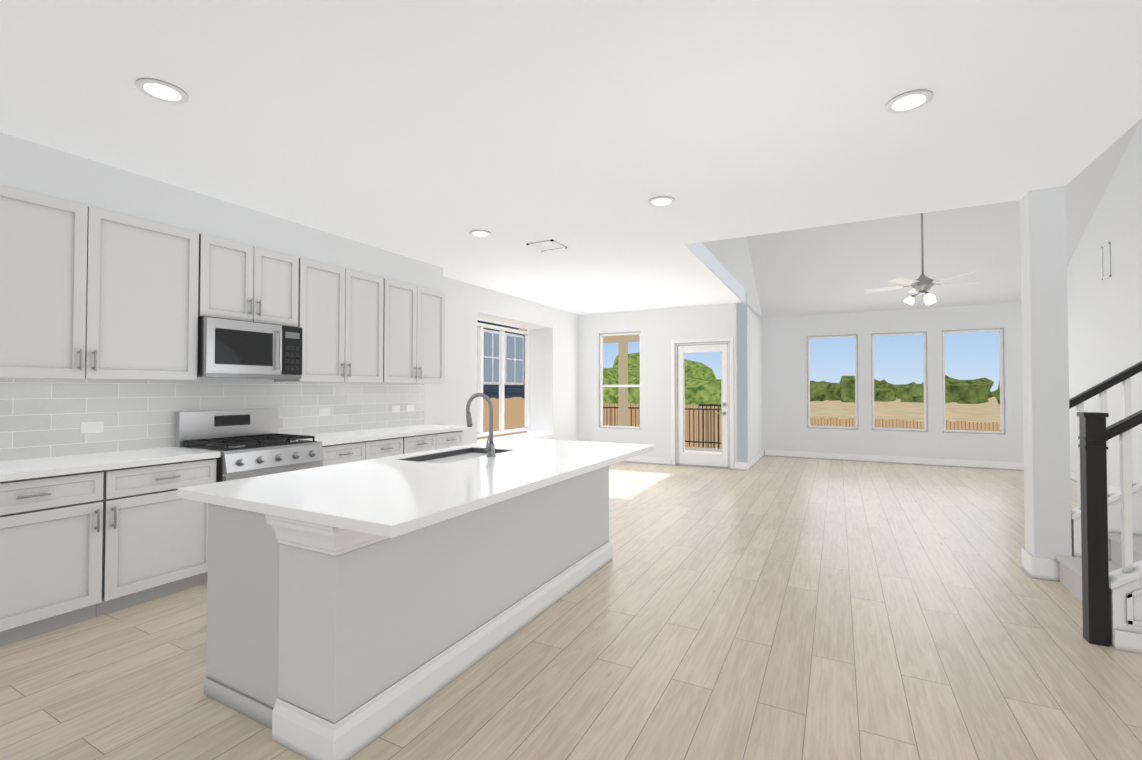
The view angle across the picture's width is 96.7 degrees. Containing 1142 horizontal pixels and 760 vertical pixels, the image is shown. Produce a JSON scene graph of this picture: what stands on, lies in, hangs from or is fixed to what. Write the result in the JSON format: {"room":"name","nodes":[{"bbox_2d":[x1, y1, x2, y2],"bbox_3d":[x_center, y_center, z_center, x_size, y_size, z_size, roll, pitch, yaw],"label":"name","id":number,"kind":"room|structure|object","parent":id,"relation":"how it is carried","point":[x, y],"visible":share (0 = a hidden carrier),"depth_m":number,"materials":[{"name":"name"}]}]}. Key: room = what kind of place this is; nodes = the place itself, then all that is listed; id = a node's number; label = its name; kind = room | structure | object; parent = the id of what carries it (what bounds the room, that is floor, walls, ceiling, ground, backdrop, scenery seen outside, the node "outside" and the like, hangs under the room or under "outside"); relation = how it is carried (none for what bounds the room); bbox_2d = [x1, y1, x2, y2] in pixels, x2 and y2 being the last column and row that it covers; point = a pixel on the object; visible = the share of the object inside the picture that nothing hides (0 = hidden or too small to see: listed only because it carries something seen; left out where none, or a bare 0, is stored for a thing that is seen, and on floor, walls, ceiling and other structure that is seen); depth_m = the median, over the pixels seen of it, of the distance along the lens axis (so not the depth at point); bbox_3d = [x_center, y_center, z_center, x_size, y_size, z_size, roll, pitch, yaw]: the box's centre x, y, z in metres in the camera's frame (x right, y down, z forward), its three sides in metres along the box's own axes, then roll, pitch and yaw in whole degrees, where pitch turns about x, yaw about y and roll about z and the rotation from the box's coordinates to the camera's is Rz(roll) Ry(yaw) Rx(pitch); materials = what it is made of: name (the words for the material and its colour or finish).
{"room":"kitchen","nodes":[
{"label":"kitchen","id":0,"kind":"room"},
{"bbox_2d":[0,132,578,446],"bbox_3d":[-2.567,-0.057,4.895,0.855,2.980,11.550,-1,-1,28],"label":"wall","id":1,"kind":"structure","parent":0,"point":[32,167],"depth_m":5.16,"materials":[{"name":"white paint"}]},
{"bbox_2d":[0,185,198,380],"bbox_3d":[-3.116,-0.541,3.195,0.387,1.070,1.235,-1,-1,28],"label":"upper cabinet","id":2,"kind":"object","parent":1,"relation":"attached to","point":[89,293],"visible":1,"depth_m":3.14,"materials":[{"name":"grey wood"}]},
{"bbox_2d":[0,379,424,461],"bbox_3d":[-2.997,0.252,3.820,0.008,0.495,5.255,-1,-1,28],"label":"tile backsplash","id":3,"kind":"structure","parent":1,"relation":"attached to","point":[42,418],"depth_m":3.71,"materials":[{"name":"white tile"}]},
{"bbox_2d":[81,422,103,432],"bbox_3d":[-3.208,0.318,3.401,0.007,0.072,0.116,-1,-1,28],"label":"electrical outlet","id":4,"kind":"object","parent":3,"relation":"attached to","point":[91,427],"visible":1,"depth_m":3.40,"materials":[{"name":"white plastic"}]},
{"bbox_2d":[319,408,329,415],"bbox_3d":[-2.399,0.314,4.942,0.007,0.072,0.116,-1,-1,28],"label":"electrical outlet","id":5,"kind":"object","parent":3,"relation":"attached to","point":[324,412],"visible":1,"depth_m":4.94,"materials":[{"name":"white plastic"}]},
{"bbox_2d":[392,406,399,411],"bbox_3d":[-1.981,0.327,5.739,0.007,0.072,0.116,-1,-1,28],"label":"electrical outlet","id":6,"kind":"object","parent":3,"relation":"attached to","point":[395,408],"visible":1,"depth_m":5.74,"materials":[{"name":"white plastic"}]},
{"bbox_2d":[406,405,413,411],"bbox_3d":[-1.879,0.331,5.934,0.007,0.072,0.116,-1,-1,28],"label":"electrical outlet","id":7,"kind":"object","parent":3,"relation":"attached to","point":[409,407],"visible":1,"depth_m":5.92,"materials":[{"name":"white plastic"}]},
{"bbox_2d":[198,234,298,326],"bbox_3d":[-2.649,-0.758,4.089,0.387,0.605,0.765,-1,-1,28],"label":"upper cabinet","id":8,"kind":"object","parent":1,"relation":"attached to","point":[241,282],"visible":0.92,"depth_m":3.97,"materials":[{"name":"grey wood"}]},
{"bbox_2d":[197,317,301,378],"bbox_3d":[-2.612,-0.233,4.061,0.470,0.433,0.745,-1,-1,28],"label":"microwave","id":9,"kind":"object","parent":8,"relation":"attached to","point":[227,348],"visible":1,"depth_m":3.90,"materials":[{"name":"silver metal"}]},
{"bbox_2d":[274,258,383,382],"bbox_3d":[-2.256,-0.513,4.833,0.387,1.070,0.915,-1,-1,28],"label":"upper cabinet","id":10,"kind":"object","parent":1,"relation":"attached to","point":[340,316],"visible":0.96,"depth_m":4.71,"materials":[{"name":"grey wood"}]},
{"bbox_2d":[382,278,444,383],"bbox_3d":[-1.830,-0.499,5.645,0.387,1.070,0.910,-1,-1,28],"label":"upper cabinet","id":11,"kind":"object","parent":1,"relation":"attached to","point":[413,334],"visible":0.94,"depth_m":5.52,"materials":[{"name":"grey wood"}]},
{"bbox_2d":[477,322,528,436],"bbox_3d":[-1.245,0.004,8.227,0.070,1.766,2.016,-1,-1,28],"label":"window","id":12,"kind":"structure","parent":1,"relation":"in","point":[502,330],"depth_m":8.38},
{"bbox_2d":[0,450,1141,759],"bbox_3d":[1.085,1.479,4.054,8.400,0.120,13.900,-1,-1,28],"label":"floor","id":13,"kind":"structure","parent":0,"point":[782,608],"depth_m":2.56,"materials":[{"name":"brown wood"}]},
{"bbox_2d":[0,459,216,645],"bbox_3d":[-3.009,0.966,3.112,0.630,0.876,1.217,-1,-1,28],"label":"base cabinet","id":14,"kind":"object","parent":13,"relation":"on","point":[83,537],"depth_m":2.94,"materials":[{"name":"grey wood"}]},
{"bbox_2d":[0,447,219,482],"bbox_3d":[-3.321,0.497,2.498,0.656,0.040,2.622,-1,-1,28],"label":"countertop","id":15,"kind":"structure","parent":14,"relation":"on","point":[106,461],"depth_m":3.07,"materials":[{"name":"white stone"}]},
{"bbox_2d":[175,408,323,481],"bbox_3d":[-2.478,0.830,3.972,0.737,1.175,0.755,-1,-1,28],"label":"range","id":16,"kind":"object","parent":13,"relation":"on","point":[246,443],"visible":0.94,"depth_m":3.91,"materials":[{"name":"silver metal"}]},
{"bbox_2d":[321,437,406,465],"bbox_3d":[-2.145,0.993,4.759,0.630,0.876,0.913,-1,-1,28],"label":"base cabinet","id":17,"kind":"object","parent":13,"relation":"on","point":[348,446],"depth_m":4.59,"materials":[{"name":"grey wood"}]},
{"bbox_2d":[299,425,466,444],"bbox_3d":[-1.918,0.542,5.170,0.656,0.040,1.852,-1,-1,28],"label":"countertop","id":18,"kind":"structure","parent":17,"relation":"on","point":[416,430],"depth_m":4.93,"materials":[{"name":"white stone"}]},
{"bbox_2d":[181,462,616,759],"bbox_3d":[-0.647,0.965,3.114,0.960,0.876,2.586,-1,-1,28],"label":"kitchen island","id":19,"kind":"object","parent":13,"relation":"on","point":[354,608],"depth_m":2.12,"materials":[{"name":"white wood"}]},
{"bbox_2d":[177,458,560,537],"bbox_3d":[-0.889,0.495,2.398,1.300,0.040,1.094,-1,-1,28],"label":"island countertop","id":20,"kind":"structure","parent":19,"relation":"on","point":[379,497],"depth_m":2.17,"materials":[{"name":"white stone"}]},
{"bbox_2d":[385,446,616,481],"bbox_3d":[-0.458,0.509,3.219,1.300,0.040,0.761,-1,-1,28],"label":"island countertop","id":21,"kind":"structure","parent":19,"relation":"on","point":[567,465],"depth_m":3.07,"materials":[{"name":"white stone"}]},
{"bbox_2d":[409,446,500,461],"bbox_3d":[-0.741,0.609,3.366,0.424,0.222,0.785,-1,-1,28],"label":"sink","id":22,"kind":"object","parent":21,"relation":"in","point":[470,451],"depth_m":3.52,"materials":[{"name":"silver metal"}]},
{"bbox_2d":[466,393,495,456],"bbox_3d":[-0.593,0.286,3.274,0.238,0.407,0.096,-1,-1,28],"label":"faucet","id":23,"kind":"object","parent":21,"relation":"on","point":[489,449],"visible":1,"depth_m":3.24,"materials":[{"name":"silver metal"}]},
{"bbox_2d":[407,429,466,453],"bbox_3d":[-1.722,1.007,5.565,0.630,0.876,0.907,-1,-1,28],"label":"base cabinet","id":24,"kind":"object","parent":13,"relation":"on","point":[429,441],"depth_m":5.39,"materials":[{"name":"grey wood"}]},
{"bbox_2d":[1020,186,1071,558],"bbox_3d":[3.443,0.023,3.687,0.200,2.780,0.200,-1,-1,28],"label":"column","id":25,"kind":"structure","parent":13,"relation":"on","point":[1046,417],"depth_m":3.61,"materials":[{"name":"white paint"}]},
{"bbox_2d":[1055,361,1141,653],"bbox_3d":[3.852,0.233,2.789,1.901,2.330,1.223,-1,-1,28],"label":"staircase","id":26,"kind":"structure","parent":13,"relation":"on","point":[1101,573],"depth_m":2.69,"materials":[{"name":"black wood"}]},
{"bbox_2d":[0,0,1141,314],"bbox_3d":[0.818,-1.478,3.058,7.500,0.200,11.400,-1,-1,28],"label":"ceiling","id":27,"kind":"structure","parent":0,"point":[436,132],"depth_m":2.64,"materials":[{"name":"white paint"}]},
{"bbox_2d":[135,78,188,103],"bbox_3d":[-1.959,-1.383,2.435,0.200,0.012,0.200,-1,-1,28],"label":"recessed light","id":28,"kind":"object","parent":27,"relation":"in","point":[161,90],"visible":1,"depth_m":2.42,"materials":[{"name":"white plastic"}]},
{"bbox_2d":[469,230,490,236],"bbox_3d":[-0.832,-1.345,4.667,0.200,0.012,0.200,-1,-1,28],"label":"recessed light","id":29,"kind":"object","parent":27,"relation":"in","point":[480,233],"visible":0.98,"depth_m":4.65,"materials":[{"name":"white plastic"}]},
{"bbox_2d":[526,240,566,251],"bbox_3d":[-0.238,-1.338,5.067,0.300,0.011,0.300,-1,-1,28],"label":"ceiling vent","id":30,"kind":"object","parent":27,"relation":"in","point":[546,245],"visible":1,"depth_m":5.04,"materials":[{"name":"white plastic"}]},
{"bbox_2d":[648,196,674,206],"bbox_3d":[0.691,-1.359,3.868,0.200,0.012,0.200,-1,-1,28],"label":"recessed light","id":31,"kind":"object","parent":27,"relation":"in","point":[660,201],"visible":0.94,"depth_m":3.86,"materials":[{"name":"white plastic"}]},
{"bbox_2d":[885,89,932,113],"bbox_3d":[1.680,-1.381,2.525,0.200,0.012,0.200,-1,-1,28],"label":"recessed light","id":32,"kind":"object","parent":27,"relation":"in","point":[908,101],"visible":1,"depth_m":2.51,"materials":[{"name":"white plastic"}]},
{"bbox_2d":[579,293,747,469],"bbox_3d":[1.487,0.016,9.204,3.250,2.980,0.150,-1,-1,28],"label":"wall","id":33,"kind":"structure","parent":0,"point":[660,329],"depth_m":9.10,"materials":[{"name":"white paint"}]},
{"bbox_2d":[599,332,640,428],"bbox_3d":[0.937,0.011,9.521,0.856,1.796,0.070,-1,-1,28],"label":"window","id":34,"kind":"structure","parent":33,"relation":"in","point":[601,386],"depth_m":9.66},
{"bbox_2d":[620,456,670,464],"bbox_3d":[0.966,1.443,9.360,1.800,0.130,0.016,-1,-1,28],"label":"baseboard","id":35,"kind":"structure","parent":33,"relation":"attached to","point":[637,459],"depth_m":9.12,"materials":[{"name":"white wood"}]},
{"bbox_2d":[671,337,733,469],"bbox_3d":[2.274,0.393,8.771,1.060,2.210,0.154,-1,-1,28],"label":"door","id":36,"kind":"structure","parent":33,"relation":"attached to","point":[725,458],"depth_m":8.74,"materials":[{"name":"white wood"}]},
{"bbox_2d":[736,303,762,461],"bbox_3d":[3.348,0.119,9.412,0.150,2.780,2.250,-1,-1,28],"label":"wall","id":37,"kind":"structure","parent":0,"point":[754,388],"depth_m":9.08,"materials":[{"name":"white paint"}]},
{"bbox_2d":[746,449,763,470],"bbox_3d":[3.376,1.442,9.264,0.016,0.130,2.086,-1,-1,28],"label":"baseboard","id":38,"kind":"structure","parent":37,"relation":"attached to","point":[750,463],"depth_m":9.05,"materials":[{"name":"white wood"}]},
{"bbox_2d":[762,302,1023,462],"bbox_3d":[5.850,0.117,9.284,4.700,2.780,0.150,-1,-1,28],"label":"wall","id":39,"kind":"structure","parent":0,"point":[784,357],"depth_m":9.29,"materials":[{"name":"white paint"}]},
{"bbox_2d":[807,334,857,429],"bbox_3d":[5.016,0.040,9.752,0.866,1.786,0.070,-1,-1,28],"label":"window","id":40,"kind":"structure","parent":39,"relation":"in","point":[808,377],"depth_m":9.71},
{"bbox_2d":[764,449,1023,470],"bbox_3d":[5.798,1.441,9.195,4.370,0.130,0.016,-1,-1,28],"label":"baseboard","id":41,"kind":"structure","parent":39,"relation":"attached to","point":[778,453],"depth_m":9.12,"materials":[{"name":"white wood"}]},
{"bbox_2d":[871,331,927,431],"bbox_3d":[5.968,0.031,9.252,0.856,1.786,0.070,-1,-1,28],"label":"window","id":42,"kind":"structure","parent":39,"relation":"in","point":[925,429],"depth_m":9.15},
{"bbox_2d":[942,328,1004,433],"bbox_3d":[6.915,0.023,8.755,0.856,1.786,0.070,-1,-1,28],"label":"window","id":43,"kind":"structure","parent":39,"relation":"in","point":[1002,397],"depth_m":8.61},
{"bbox_2d":[685,118,1141,319],"bbox_3d":[4.177,-2.694,6.144,4.400,2.906,7.350,-1,-1,28],"label":"ceiling","id":44,"kind":"structure","parent":0,"point":[833,269],"depth_m":8.17,"materials":[{"name":"white paint"}]},
{"bbox_2d":[864,213,981,304],"bbox_3d":[4.596,-2.006,6.661,1.298,2.048,1.248,-1,-1,28],"label":"ceiling fan","id":45,"kind":"object","parent":44,"relation":"hanging from","point":[922,284],"visible":0.9,"depth_m":6.57,"materials":[{"name":"silver metal"}]},
{"bbox_2d":[1067,119,1141,486],"bbox_3d":[4.728,-1.461,2.276,0.150,5.700,13.650,-1,-1,28],"label":"wall","id":46,"kind":"structure","parent":0,"point":[1104,329],"depth_m":6.38,"materials":[{"name":"white paint"}]},
{"bbox_2d":[1070,471,1118,491],"bbox_3d":[6.432,1.381,5.654,0.016,0.130,5.700,-1,-1,28],"label":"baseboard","id":47,"kind":"structure","parent":46,"relation":"attached to","point":[1073,475],"depth_m":7.35,"materials":[{"name":"white wood"}]},
{"bbox_2d":[1101,242,1110,279],"bbox_3d":[6.851,-1.520,6.499,0.011,0.440,0.220,-1,-1,28],"label":"air vent","id":48,"kind":"object","parent":46,"relation":"in","point":[1108,261],"visible":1,"depth_m":6.49,"materials":[{"name":"white metal"}]},
{"label":"outside","id":49,"kind":"structure","parent":0,"visible":0},
{"bbox_2d":[810,397,999,430],"bbox_3d":[109.254,6.134,207.946,600.000,2.050,530.000,-1,-1,28],"label":"ground","id":50,"kind":"structure","parent":49,"point":[988,412],"depth_m":73.19,"materials":[{"name":"beige soil"}]},
{"bbox_2d":[477,320,524,398],"bbox_3d":[-6.906,-1.417,13.775,6.860,7.000,14.000,-1,-1,28],"label":"neighbor house","id":51,"kind":"structure","parent":50,"relation":"on","point":[514,384],"depth_m":15.75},
{"bbox_2d":[518,328,721,451],"bbox_3d":[1.569,0.310,10.969,4.450,2.950,3.040,-1,-1,28],"label":"porch","id":52,"kind":"object","parent":50,"relation":"on","point":[622,341],"visible":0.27,"depth_m":12.33,"materials":[{"name":"wood"}]},
{"bbox_2d":[477,397,999,448],"bbox_3d":[7.958,1.727,4.237,69.999,2.890,23.020,-1,-1,28],"label":"fence","id":53,"kind":"object","parent":50,"relation":"on","point":[514,412],"visible":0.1,"depth_m":15.31,"materials":[{"name":"brown wood"}]},
{"bbox_2d":[603,352,999,415],"bbox_3d":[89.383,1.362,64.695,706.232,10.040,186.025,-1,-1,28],"label":"trees","id":54,"kind":"object","parent":50,"relation":"on","point":[702,384],"visible":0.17,"depth_m":92.13,"materials":[{"name":"green plant"}]}
]}

